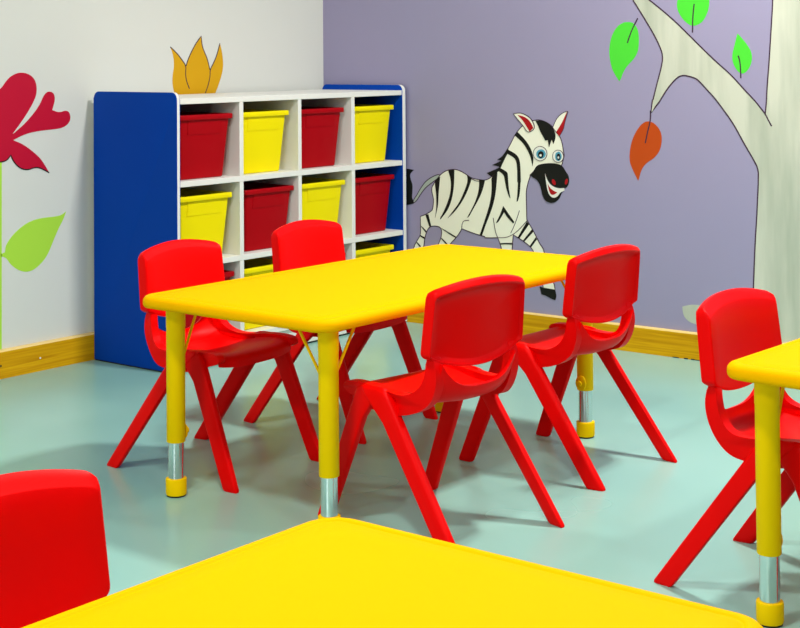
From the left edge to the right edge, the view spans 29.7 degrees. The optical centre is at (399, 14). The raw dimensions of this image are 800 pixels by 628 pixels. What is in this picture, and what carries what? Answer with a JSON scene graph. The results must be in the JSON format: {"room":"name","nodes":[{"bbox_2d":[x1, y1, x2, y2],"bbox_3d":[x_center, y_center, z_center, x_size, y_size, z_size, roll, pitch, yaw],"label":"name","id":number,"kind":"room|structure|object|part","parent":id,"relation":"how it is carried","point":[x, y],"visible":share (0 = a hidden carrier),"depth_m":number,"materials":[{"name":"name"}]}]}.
{"room":"children's room","nodes":[
{"label":"children's room","id":0,"kind":"room"},
{"bbox_2d":[0,0,322,348],"bbox_3d":[-3.044,-0.239,2.809,0.100,2.910,8.830,-2,-2,39],"label":"wall","id":1,"kind":"structure","parent":0,"point":[73,50],"depth_m":5.16,"materials":[{"name":"white paint"}]},
{"bbox_2d":[0,73,69,348],"bbox_3d":[-1.302,0.637,4.883,0.002,0.894,0.589,-2,-2,39],"label":"flower picture","id":2,"kind":"object","parent":1,"relation":"attached to","point":[28,247],"visible":1,"depth_m":4.97,"materials":[{"name":"paint"}]},
{"bbox_3d":[-1.302,0.771,4.878,0.001,0.626,0.032,-2,-2,39],"label":"stem","id":3,"kind":"part","parent":2,"relation":"part of","materials":[{"name":"paint"}]},
{"bbox_2d":[0,332,94,378],"bbox_3d":[-2.954,1.089,2.778,0.019,0.092,8.500,-2,-2,39],"label":"baseboard","id":4,"kind":"structure","parent":1,"relation":"attached to","point":[54,353],"depth_m":5.00,"materials":[{"name":"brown wood"}]},
{"bbox_2d":[170,36,222,93],"bbox_3d":[-0.752,0.217,5.589,0.001,0.276,0.270,-2,-2,39],"label":"picture","id":5,"kind":"object","parent":1,"relation":"attached to","point":[195,77],"visible":0.93,"depth_m":5.59,"materials":[{"name":"paint"}]},
{"bbox_2d":[0,322,799,627],"bbox_3d":[0.222,1.083,0.180,8.224,0.080,8.630,-2,-2,39],"label":"floor","id":6,"kind":"structure","parent":0,"point":[76,416],"depth_m":3.72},
{"bbox_2d":[0,469,109,627],"bbox_3d":[-0.364,0.806,1.628,0.440,0.558,0.348,-2,-2,39],"label":"chair","id":7,"kind":"object","parent":6,"relation":"on","point":[54,559],"visible":0.82,"depth_m":1.76,"materials":[{"name":"red plastic"}]},
{"bbox_2d":[107,239,318,493],"bbox_3d":[-0.471,0.864,3.841,0.440,0.558,0.348,-1,-2,35],"label":"chair","id":8,"kind":"object","parent":6,"relation":"on","point":[181,263],"visible":0.84,"depth_m":3.85,"materials":[{"name":"red plastic"}]},
{"bbox_3d":[-0.618,0.984,3.751,0.300,0.316,0.027,-1,-2,33],"label":"leg","id":9,"kind":"part","parent":8,"relation":"part of","materials":[{"name":"red plastic"}]},
{"bbox_3d":[-0.573,0.684,3.916,0.065,0.192,0.294,-1,-2,35],"label":"backrest","id":10,"kind":"part","parent":8,"relation":"part of","materials":[{"name":"red plastic"}]},
{"bbox_3d":[-0.460,0.980,3.640,0.195,0.316,0.025,-2,-2,39],"label":"leg","id":11,"kind":"part","parent":8,"relation":"part of","materials":[{"name":"red plastic"}]},
{"bbox_3d":[-0.464,0.812,3.836,0.286,0.138,0.303,-1,-2,35],"label":"seat","id":12,"kind":"part","parent":8,"relation":"part of","materials":[{"name":"red plastic"}]},
{"bbox_3d":[-0.437,0.989,4.005,0.300,0.316,0.027,-2,-2,38],"label":"leg","id":13,"kind":"part","parent":8,"relation":"part of","materials":[{"name":"red plastic"}]},
{"bbox_3d":[-0.280,0.985,3.893,0.195,0.316,0.025,-1,-2,31],"label":"leg","id":14,"kind":"part","parent":8,"relation":"part of","materials":[{"name":"red plastic"}]},
{"bbox_2d":[93,84,406,371],"bbox_3d":[-0.512,0.728,5.503,0.413,0.917,1.204,-2,-2,39],"label":"shelf","id":15,"kind":"object","parent":6,"relation":"on","point":[137,182],"visible":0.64,"depth_m":5.13,"materials":[{"name":"blue laminate"}]},
{"bbox_3d":[-0.882,0.717,5.038,0.413,0.914,0.015,-2,-2,39],"label":"panel","id":16,"kind":"part","parent":15,"relation":"part of","materials":[{"name":"blue laminate"}]},
{"bbox_2d":[180,112,231,179],"bbox_3d":[-0.784,0.447,5.154,0.357,0.215,0.249,-2,-2,39],"label":"storage bin","id":17,"kind":"object","parent":15,"relation":"on","point":[203,135],"visible":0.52,"depth_m":5.05,"materials":[{"name":"plastic"}]},
{"bbox_2d":[180,188,231,248],"bbox_3d":[-0.785,0.715,5.144,0.357,0.215,0.249,-2,-2,39],"label":"storage bin","id":18,"kind":"object","parent":15,"relation":"on","point":[202,212],"visible":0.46,"depth_m":5.05,"materials":[{"name":"plastic"}]},
{"bbox_2d":[185,270,233,327],"bbox_3d":[-0.777,0.984,5.144,0.357,0.215,0.249,-2,-2,39],"label":"storage bin","id":19,"kind":"object","parent":15,"relation":"on","point":[188,318],"visible":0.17,"depth_m":5.01,"materials":[{"name":"plastic"}]},
{"bbox_2d":[244,258,272,329],"bbox_3d":[-0.595,0.989,5.373,0.357,0.215,0.249,-2,-2,39],"label":"storage bin","id":20,"kind":"object","parent":15,"relation":"on","point":[256,266],"visible":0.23,"depth_m":5.26,"materials":[{"name":"plastic"}]},
{"bbox_2d":[243,109,288,173],"bbox_3d":[-0.608,0.451,5.375,0.357,0.215,0.249,-2,-2,39],"label":"storage bin","id":21,"kind":"object","parent":15,"relation":"on","point":[262,129],"visible":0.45,"depth_m":5.28,"materials":[{"name":"plastic"}]},
{"bbox_2d":[244,182,293,251],"bbox_3d":[-0.591,0.720,5.387,0.357,0.215,0.249,-2,-2,39],"label":"storage bin","id":22,"kind":"object","parent":15,"relation":"on","point":[265,205],"visible":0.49,"depth_m":5.28,"materials":[{"name":"plastic"}]},
{"bbox_2d":[301,107,343,168],"bbox_3d":[-0.421,0.456,5.610,0.357,0.215,0.249,-2,-2,39],"label":"storage bin","id":23,"kind":"object","parent":15,"relation":"on","point":[319,125],"visible":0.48,"depth_m":5.51,"materials":[{"name":"plastic"}]},
{"bbox_2d":[302,177,344,221],"bbox_3d":[-0.416,0.724,5.607,0.357,0.215,0.249,-2,-2,39],"label":"storage bin","id":24,"kind":"object","parent":15,"relation":"on","point":[320,196],"visible":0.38,"depth_m":5.51,"materials":[{"name":"plastic"}]},
{"bbox_3d":[-0.143,0.735,5.965,0.413,0.914,0.023,-2,-2,39],"label":"panel","id":25,"kind":"part","parent":15,"relation":"part of","materials":[{"name":"blue laminate"}]},
{"bbox_2d":[355,172,393,234],"bbox_3d":[-0.235,0.728,5.834,0.357,0.215,0.249,-2,-2,39],"label":"storage bin","id":26,"kind":"object","parent":15,"relation":"on","point":[371,189],"visible":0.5,"depth_m":5.74,"materials":[{"name":"plastic"}]},
{"bbox_2d":[355,104,393,163],"bbox_3d":[-0.237,0.460,5.841,0.357,0.215,0.249,-2,-2,39],"label":"storage bin","id":27,"kind":"object","parent":15,"relation":"on","point":[371,120],"visible":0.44,"depth_m":5.74,"materials":[{"name":"plastic"}]},
{"bbox_2d":[355,241,393,257],"bbox_3d":[-0.236,0.998,5.823,0.357,0.215,0.249,-2,-2,39],"label":"storage bin","id":28,"kind":"object","parent":15,"relation":"on","point":[363,249],"visible":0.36,"depth_m":5.77,"materials":[{"name":"plastic"}]},
{"bbox_2d":[244,219,437,443],"bbox_3d":[-0.171,0.873,4.284,0.440,0.558,0.348,-2,-2,37],"label":"chair","id":29,"kind":"object","parent":6,"relation":"on","point":[311,242],"visible":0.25,"depth_m":4.31,"materials":[{"name":"red plastic"}]},
{"bbox_3d":[-0.320,0.993,4.199,0.300,0.316,0.027,-1,-2,34],"label":"leg","id":30,"kind":"part","parent":29,"relation":"part of","materials":[{"name":"red plastic"}]},
{"bbox_3d":[-0.271,0.694,4.363,0.065,0.192,0.294,-2,-2,37],"label":"backrest","id":31,"kind":"part","parent":29,"relation":"part of","materials":[{"name":"red plastic"}]},
{"bbox_3d":[-0.166,0.989,4.083,0.195,0.316,0.025,-2,-2,41],"label":"leg","id":32,"kind":"part","parent":29,"relation":"part of","materials":[{"name":"red plastic"}]},
{"bbox_3d":[-0.132,0.998,4.448,0.300,0.316,0.027,-2,-2,39],"label":"leg","id":33,"kind":"part","parent":29,"relation":"part of","materials":[{"name":"red plastic"}]},
{"bbox_3d":[-0.164,0.821,4.280,0.286,0.138,0.303,-2,-2,37],"label":"seat","id":34,"kind":"part","parent":29,"relation":"part of","materials":[{"name":"red plastic"}]},
{"bbox_3d":[0.021,0.994,4.332,0.195,0.316,0.025,-1,-2,33],"label":"leg","id":35,"kind":"part","parent":29,"relation":"part of","materials":[{"name":"red plastic"}]},
{"bbox_2d":[143,244,594,518],"bbox_3d":[-0.015,0.901,3.821,0.600,0.476,1.200,-2,-2,39],"label":"table","id":36,"kind":"object","parent":6,"relation":"on","point":[327,299],"visible":0.69,"depth_m":3.55,"materials":[{"name":"yellow plastic"}]},
{"bbox_3d":[-0.529,0.844,3.568,0.046,0.332,0.050,-2,-2,39],"label":"leg","id":37,"kind":"part","parent":36,"relation":"part of","materials":[{"name":"yellow metal"}]},
{"bbox_3d":[-0.155,0.833,3.267,0.046,0.332,0.050,0,-1,-1],"label":"leg","id":38,"kind":"part","parent":36,"relation":"part of","materials":[{"name":"yellow metal"}]},
{"bbox_3d":[0.482,0.993,4.052,0.016,0.016,0.012,-2,-2,39],"label":"knob","id":39,"kind":"part","parent":36,"relation":"part of","materials":[{"name":"yellow plastic"}]},
{"bbox_3d":[0.498,0.849,4.078,0.046,0.332,0.050,-2,-2,39],"label":"leg","id":40,"kind":"part","parent":36,"relation":"part of","materials":[{"name":"yellow metal"}]},
{"bbox_2d":[22,517,762,627],"bbox_3d":[-0.224,0.835,1.207,0.600,0.476,1.200,-2,-2,39],"label":"table","id":41,"kind":"object","parent":6,"relation":"on","point":[334,572],"visible":1,"depth_m":1.57,"materials":[{"name":"yellow plastic"}]},
{"bbox_2d":[318,274,564,543],"bbox_3d":[0.087,0.847,3.351,0.348,0.558,0.440,1,-2,-43],"label":"chair","id":42,"kind":"object","parent":6,"relation":"on","point":[467,323],"visible":0.97,"depth_m":3.28,"materials":[{"name":"red plastic"}]},
{"bbox_3d":[-0.110,0.969,3.330,0.195,0.316,0.025,-2,-2,42],"label":"leg","id":43,"kind":"part","parent":42,"relation":"part of","materials":[{"name":"red plastic"}]},
{"bbox_3d":[0.023,0.965,3.190,0.027,0.316,0.300,1,-2,-41],"label":"leg","id":44,"kind":"part","parent":42,"relation":"part of","materials":[{"name":"red plastic"}]},
{"bbox_3d":[0.080,0.795,3.360,0.303,0.138,0.286,1,-2,-43],"label":"seat","id":45,"kind":"part","parent":42,"relation":"part of","materials":[{"name":"red plastic"}]},
{"bbox_3d":[0.116,0.973,3.544,0.025,0.316,0.195,1,-2,-39],"label":"leg","id":46,"kind":"part","parent":42,"relation":"part of","materials":[{"name":"red plastic"}]},
{"bbox_3d":[0.170,0.662,3.267,0.294,0.192,0.065,1,-2,-43],"label":"backrest","id":47,"kind":"part","parent":42,"relation":"part of","materials":[{"name":"red plastic"}]},
{"bbox_3d":[0.249,0.968,3.404,0.300,0.316,0.027,-2,-2,44],"label":"leg","id":48,"kind":"part","parent":42,"relation":"part of","materials":[{"name":"red plastic"}]},
{"bbox_2d":[459,244,676,490],"bbox_3d":[0.425,0.857,3.841,0.440,0.558,0.348,-2,-2,42],"label":"chair","id":49,"kind":"object","parent":6,"relation":"on","point":[601,284],"visible":0.89,"depth_m":3.76,"materials":[{"name":"red plastic"}]},
{"bbox_3d":[0.231,0.979,3.804,0.195,0.316,0.025,-2,-2,38],"label":"leg","id":50,"kind":"part","parent":49,"relation":"part of","materials":[{"name":"red plastic"}]},
{"bbox_3d":[0.438,0.983,4.036,0.025,0.316,0.195,1,-2,-44],"label":"leg","id":51,"kind":"part","parent":49,"relation":"part of","materials":[{"name":"red plastic"}]},
{"bbox_3d":[0.375,0.974,3.675,0.300,0.316,0.027,-2,-2,44],"label":"leg","id":52,"kind":"part","parent":49,"relation":"part of","materials":[{"name":"red plastic"}]},
{"bbox_3d":[0.417,0.805,3.849,0.286,0.138,0.303,-2,-2,42],"label":"seat","id":53,"kind":"part","parent":49,"relation":"part of","materials":[{"name":"red plastic"}]},
{"bbox_3d":[0.515,0.672,3.764,0.065,0.192,0.294,-2,-2,42],"label":"backrest","id":54,"kind":"part","parent":49,"relation":"part of","materials":[{"name":"red plastic"}]},
{"bbox_3d":[0.582,0.979,3.908,0.300,0.316,0.027,-2,-2,39],"label":"leg","id":55,"kind":"part","parent":49,"relation":"part of","materials":[{"name":"red plastic"}]},
{"bbox_2d":[654,288,799,586],"bbox_3d":[0.770,0.831,2.945,0.440,0.558,0.348,-2,-2,41],"label":"chair","id":56,"kind":"object","parent":6,"relation":"on","point":[735,323],"visible":0.7,"depth_m":2.93,"materials":[{"name":"red plastic"}]},
{"bbox_3d":[0.616,0.952,2.869,0.300,0.316,0.027,-2,-2,38],"label":"leg","id":57,"kind":"part","parent":56,"relation":"part of","materials":[{"name":"red plastic"}]},
{"bbox_3d":[0.675,0.652,3.029,0.065,0.192,0.294,-2,-2,41],"label":"backrest","id":58,"kind":"part","parent":56,"relation":"part of","materials":[{"name":"red plastic"}]},
{"bbox_3d":[0.777,0.779,2.940,0.286,0.138,0.303,-2,-2,41],"label":"seat","id":59,"kind":"part","parent":56,"relation":"part of","materials":[{"name":"red plastic"}]},
{"bbox_3d":[0.819,0.956,3.106,0.300,0.316,0.027,-2,-2,43],"label":"leg","id":60,"kind":"part","parent":56,"relation":"part of","materials":[{"name":"red plastic"}]},
{"bbox_3d":[0.763,0.947,2.744,0.195,0.316,0.025,-2,-2,45],"label":"leg","id":61,"kind":"part","parent":56,"relation":"part of","materials":[{"name":"red plastic"}]},
{"bbox_2d":[727,338,799,627],"bbox_3d":[1.192,0.870,2.980,0.600,0.476,1.200,-2,-2,41],"label":"table","id":62,"kind":"object","parent":6,"relation":"on","point":[771,369],"visible":0.99,"depth_m":2.72,"materials":[{"name":"yellow plastic"}]},
{"bbox_3d":[0.670,0.813,2.742,0.046,0.332,0.050,-2,-2,41],"label":"leg","id":63,"kind":"part","parent":62,"relation":"part of","materials":[{"name":"yellow metal"}]},
{"bbox_2d":[323,0,771,331],"bbox_3d":[2.970,-0.266,3.599,8.324,2.910,0.100,-2,-2,39],"label":"wall","id":64,"kind":"structure","parent":0,"point":[465,68],"depth_m":5.37,"materials":[{"name":"purple paint"}]},
{"bbox_2d":[406,111,568,299],"bbox_3d":[0.307,0.712,5.635,0.764,0.712,0.004,-2,-2,39],"label":"picture","id":65,"kind":"object","parent":64,"relation":"attached to","point":[495,206],"visible":0.98,"depth_m":5.57,"materials":[{"name":"beige paint"}]},
{"bbox_2d":[407,312,783,359],"bbox_3d":[2.858,1.065,3.590,8.100,0.092,0.012,-2,-2,39],"label":"baseboard","id":66,"kind":"structure","parent":64,"relation":"attached to","point":[644,339],"depth_m":5.18,"materials":[{"name":"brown wood"}]},
{"bbox_2d":[609,18,638,80],"bbox_3d":[0.783,0.124,5.269,0.118,0.220,0.001,-2,-2,39],"label":"picture","id":67,"kind":"object","parent":64,"relation":"attached to","point":[624,43],"visible":1,"depth_m":5.27,"materials":[{"name":"green paint"}]},
{"bbox_3d":[0.810,0.057,5.249,0.046,0.088,0.001,-2,-2,39],"label":"stem","id":68,"kind":"part","parent":67,"relation":"part of","materials":[{"name":"paint"}]},
{"bbox_2d":[629,113,661,179],"bbox_3d":[0.849,0.455,5.211,0.127,0.244,0.001,-2,-2,39],"label":"picture","id":69,"kind":"object","parent":64,"relation":"attached to","point":[646,142],"visible":1,"depth_m":5.21,"materials":[{"name":"orange paint"}]},
{"bbox_3d":[0.856,0.389,5.206,0.026,0.114,0.001,-2,-2,39],"label":"stem","id":70,"kind":"part","parent":69,"relation":"part of","materials":[{"name":"paint"}]},
{"bbox_2d":[677,0,708,32],"bbox_3d":[0.992,-0.028,5.106,0.121,0.180,0.001,-2,-2,39],"label":"picture","id":71,"kind":"object","parent":64,"relation":"attached to","point":[693,12],"visible":1,"depth_m":5.10,"materials":[{"name":"green paint"}]},
{"bbox_3d":[0.994,0.013,5.104,0.012,0.097,0.001,-2,-2,39],"label":"stem","id":72,"kind":"part","parent":71,"relation":"part of","materials":[{"name":"paint"}]},
{"bbox_2d":[633,0,799,342],"bbox_3d":[1.145,0.399,4.975,1.107,1.475,0.001,-2,-2,39],"label":"picture","id":73,"kind":"object","parent":64,"relation":"attached to","point":[771,137],"visible":0.9,"depth_m":4.92,"materials":[{"name":"paint"}]},
{"bbox_2d":[732,34,751,77],"bbox_3d":[1.133,0.138,4.991,0.070,0.148,0.001,-2,-2,39],"label":"picture","id":74,"kind":"object","parent":64,"relation":"attached to","point":[742,55],"visible":1,"depth_m":4.99,"materials":[{"name":"green paint"}]}
]}

